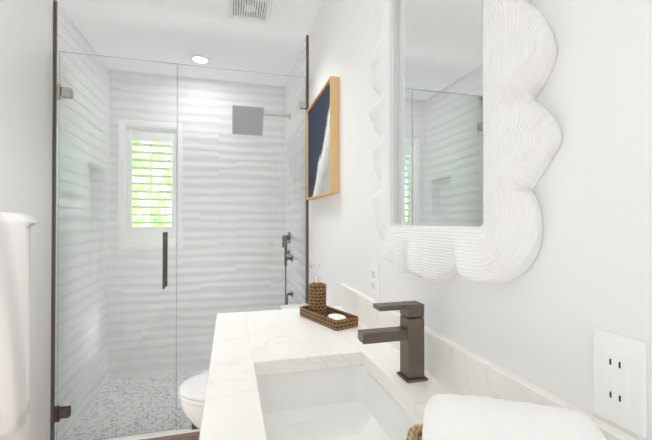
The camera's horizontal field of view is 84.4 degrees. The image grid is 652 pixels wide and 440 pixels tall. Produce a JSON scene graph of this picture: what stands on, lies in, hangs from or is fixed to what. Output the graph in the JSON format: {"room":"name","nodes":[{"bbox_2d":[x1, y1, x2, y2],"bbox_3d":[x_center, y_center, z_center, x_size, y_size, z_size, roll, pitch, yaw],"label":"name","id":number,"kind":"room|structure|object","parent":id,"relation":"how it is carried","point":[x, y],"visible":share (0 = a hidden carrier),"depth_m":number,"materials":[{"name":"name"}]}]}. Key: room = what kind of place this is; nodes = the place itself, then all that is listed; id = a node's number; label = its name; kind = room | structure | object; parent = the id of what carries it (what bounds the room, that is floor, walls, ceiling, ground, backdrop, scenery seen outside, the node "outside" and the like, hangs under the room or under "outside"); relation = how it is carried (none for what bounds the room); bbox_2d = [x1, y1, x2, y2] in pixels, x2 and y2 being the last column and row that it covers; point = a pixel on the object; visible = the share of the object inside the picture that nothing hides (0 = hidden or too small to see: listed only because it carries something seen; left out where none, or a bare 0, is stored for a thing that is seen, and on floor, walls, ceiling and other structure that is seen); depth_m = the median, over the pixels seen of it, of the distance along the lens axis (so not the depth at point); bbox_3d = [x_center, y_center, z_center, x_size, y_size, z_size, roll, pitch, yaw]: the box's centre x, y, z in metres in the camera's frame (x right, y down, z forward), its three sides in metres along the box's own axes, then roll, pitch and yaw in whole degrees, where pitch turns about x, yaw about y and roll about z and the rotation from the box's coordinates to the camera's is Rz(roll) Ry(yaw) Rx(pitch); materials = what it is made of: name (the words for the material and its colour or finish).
{"room":"bathroom","nodes":[
{"label":"bathroom","id":0,"kind":"room"},
{"bbox_2d":[0,0,52,439],"bbox_3d":[-1.249,0.014,0.680,0.120,2.543,4.899,0,-1,-15],"label":"wall","id":1,"kind":"structure","parent":0,"point":[26,66],"depth_m":1.84,"materials":[{"name":"white paint"}]},
{"bbox_2d":[0,212,36,439],"bbox_3d":[-1.236,0.478,1.156,0.150,1.024,1.084,0,-1,-15],"label":"towel","id":2,"kind":"object","parent":1,"relation":"attached to","point":[15,266],"visible":1,"depth_m":1.46,"materials":[{"name":"white fabric"}]},
{"bbox_2d":[141,431,199,439],"bbox_3d":[-0.476,1.338,0.874,1.719,0.100,4.899,0,-1,-15],"label":"floor","id":3,"kind":"structure","parent":0,"point":[190,436],"depth_m":2.15,"materials":[{"name":"brown wood"}]},
{"bbox_2d":[61,370,208,439],"bbox_3d":[-0.958,1.301,2.683,1.455,0.005,0.893,0,-1,-15],"label":"mosaic shower floor","id":4,"kind":"structure","parent":3,"relation":"on","point":[129,392],"depth_m":2.46,"materials":[{"name":"grey tile"}]},
{"bbox_2d":[102,427,199,439],"bbox_3d":[-0.836,1.297,2.224,1.447,0.006,0.055,0,-1,-15],"label":"sill","id":5,"kind":"structure","parent":3,"relation":"on","point":[155,434],"depth_m":2.17,"materials":[{"name":"white stone"}]},
{"bbox_2d":[54,51,305,439],"bbox_3d":[-0.837,0.164,2.238,1.454,2.260,0.104,0,-1,-15],"label":"glass","id":6,"kind":"object","parent":5,"relation":"on","point":[63,92],"visible":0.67,"depth_m":2.18,"materials":[{"name":"clear glass"}]},
{"bbox_2d":[178,303,308,428],"bbox_3d":[-0.390,0.903,1.931,0.754,0.788,0.450,0,-1,-15],"label":"toilet","id":7,"kind":"object","parent":3,"relation":"on","point":[192,392],"visible":0.19,"depth_m":1.77,"materials":[{"name":"white ceramic"}]},
{"bbox_2d":[199,283,638,439],"bbox_3d":[0.011,0.785,0.800,0.574,1.004,1.616,0,-1,-15],"label":"bathroom vanity","id":8,"kind":"object","parent":3,"relation":"on","point":[287,374],"visible":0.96,"depth_m":0.98,"materials":[{"name":"white stone"}]},
{"bbox_2d":[300,264,357,330],"bbox_3d":[0.006,0.285,1.401,0.105,0.212,0.262,0,-1,-34],"label":"soap tray","id":9,"kind":"object","parent":8,"relation":"on","point":[317,310],"visible":1,"depth_m":1.42,"materials":[{"name":"wicker"}]},
{"bbox_2d":[358,301,427,382],"bbox_3d":[0.160,0.295,0.872,0.163,0.183,0.056,0,-1,-15],"label":"faucet","id":10,"kind":"object","parent":8,"relation":"on","point":[408,333],"visible":1,"depth_m":0.86,"materials":[{"name":"brown metal"}]},
{"bbox_2d":[406,394,605,439],"bbox_3d":[0.181,0.311,0.377,0.391,0.142,0.451,0,-1,-15],"label":"towel","id":11,"kind":"object","parent":8,"relation":"on","point":[458,417],"visible":1,"depth_m":0.44,"materials":[{"name":"white fabric"}]},
{"bbox_2d":[55,0,322,85],"bbox_3d":[-0.476,-1.305,0.898,1.719,0.100,4.899,0,-1,-15],"label":"ceiling","id":12,"kind":"structure","parent":0,"point":[178,32],"depth_m":2.42,"materials":[{"name":"white paint"}]},
{"bbox_2d":[190,55,209,63],"bbox_3d":[-0.970,-1.234,2.774,0.150,0.008,0.150,0,-1,-15],"label":"recessed light","id":13,"kind":"object","parent":12,"relation":"in","point":[199,59],"visible":1,"depth_m":2.77,"materials":[{"name":"white paint"}]},
{"bbox_2d":[228,0,272,22],"bbox_3d":[-0.445,-1.236,2.102,0.244,0.016,0.244,0,-1,-15],"label":"ceiling vent","id":14,"kind":"object","parent":12,"relation":"in","point":[254,10],"visible":0.98,"depth_m":2.11,"materials":[{"name":"white plastic"}]},
{"bbox_2d":[309,0,651,439],"bbox_3d":[0.296,0.018,1.092,0.120,2.543,4.899,0,-1,-15],"label":"wall","id":15,"kind":"structure","parent":0,"point":[563,296],"depth_m":0.57,"materials":[{"name":"white paint"}]},
{"bbox_2d":[306,76,338,199],"bbox_3d":[-0.030,-0.407,1.998,0.045,0.560,0.568,0,-1,-15],"label":"picture","id":16,"kind":"object","parent":15,"relation":"attached to","point":[322,146],"visible":1,"depth_m":1.89,"materials":[{"name":"paper"}]},
{"bbox_2d":[371,261,378,296],"bbox_3d":[0.174,0.211,1.295,0.009,0.120,0.072,0,-1,-15],"label":"duplex electrical outlet","id":17,"kind":"object","parent":15,"relation":"attached to","point":[375,278],"visible":1,"depth_m":1.28,"materials":[{"name":"white plastic"}]},
{"bbox_2d":[368,0,561,283],"bbox_3d":[0.251,-0.350,0.882,0.075,1.000,0.684,0,-1,-15],"label":"mirror","id":18,"kind":"object","parent":15,"relation":"attached to","point":[466,127],"visible":1,"depth_m":0.78,"materials":[{"name":"white paint"}]},
{"bbox_2d":[593,328,646,437],"bbox_3d":[0.391,0.214,0.482,0.010,0.120,0.066,0,-1,-15],"label":"outlet","id":19,"kind":"object","parent":15,"relation":"attached to","point":[620,377],"visible":1,"depth_m":0.47,"materials":[{"name":"white plastic"}]},
{"bbox_3d":[-1.091,0.037,3.195,1.479,2.543,0.120,0,-1,-15],"label":"wall","id":20,"kind":"structure","parent":0,"visible":0},
{"bbox_2d":[118,119,182,249],"bbox_3d":[-1.482,-0.291,3.073,0.490,1.068,0.160,0,-1,-15],"label":"window shutter","id":21,"kind":"object","parent":20,"relation":"attached to","point":[157,134],"visible":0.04,"depth_m":3.02,"materials":[{"name":"white paint"}]},
{"bbox_2d":[50,0,308,439],"bbox_3d":[-0.832,0.028,2.223,1.479,2.543,0.012,0,-1,-15],"label":"trim","id":22,"kind":"structure","parent":20,"relation":"attached to","point":[53,255],"depth_m":2.03,"materials":[{"name":"brown metal"}]},
{"bbox_2d":[55,3,305,439],"bbox_3d":[-1.002,0.032,2.670,1.576,2.543,0.940,0,-1,-15],"label":"shower wall tile","id":23,"kind":"structure","parent":20,"relation":"attached to","point":[70,37],"depth_m":3.01,"materials":[{"name":"white tile"}]},
{"bbox_2d":[232,105,290,135],"bbox_3d":[-0.535,-0.821,3.009,0.480,0.197,0.167,0,-1,-15],"label":"shower head","id":24,"kind":"object","parent":23,"relation":"attached to","point":[255,120],"depth_m":2.98},
{"bbox_2d":[282,232,292,304],"bbox_3d":[-0.331,0.453,3.035,0.066,0.705,0.225,0,-1,-15],"label":"shower valve","id":25,"kind":"object","parent":23,"relation":"attached to","point":[285,238],"depth_m":2.94,"materials":[{"name":"brown metal"}]},
{"label":"outside","id":26,"kind":"structure","parent":0,"visible":0},
{"bbox_2d":[133,141,171,226],"bbox_3d":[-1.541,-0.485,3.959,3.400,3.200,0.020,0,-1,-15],"label":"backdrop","id":27,"kind":"structure","parent":26,"point":[159,195],"depth_m":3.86,"materials":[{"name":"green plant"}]}
]}

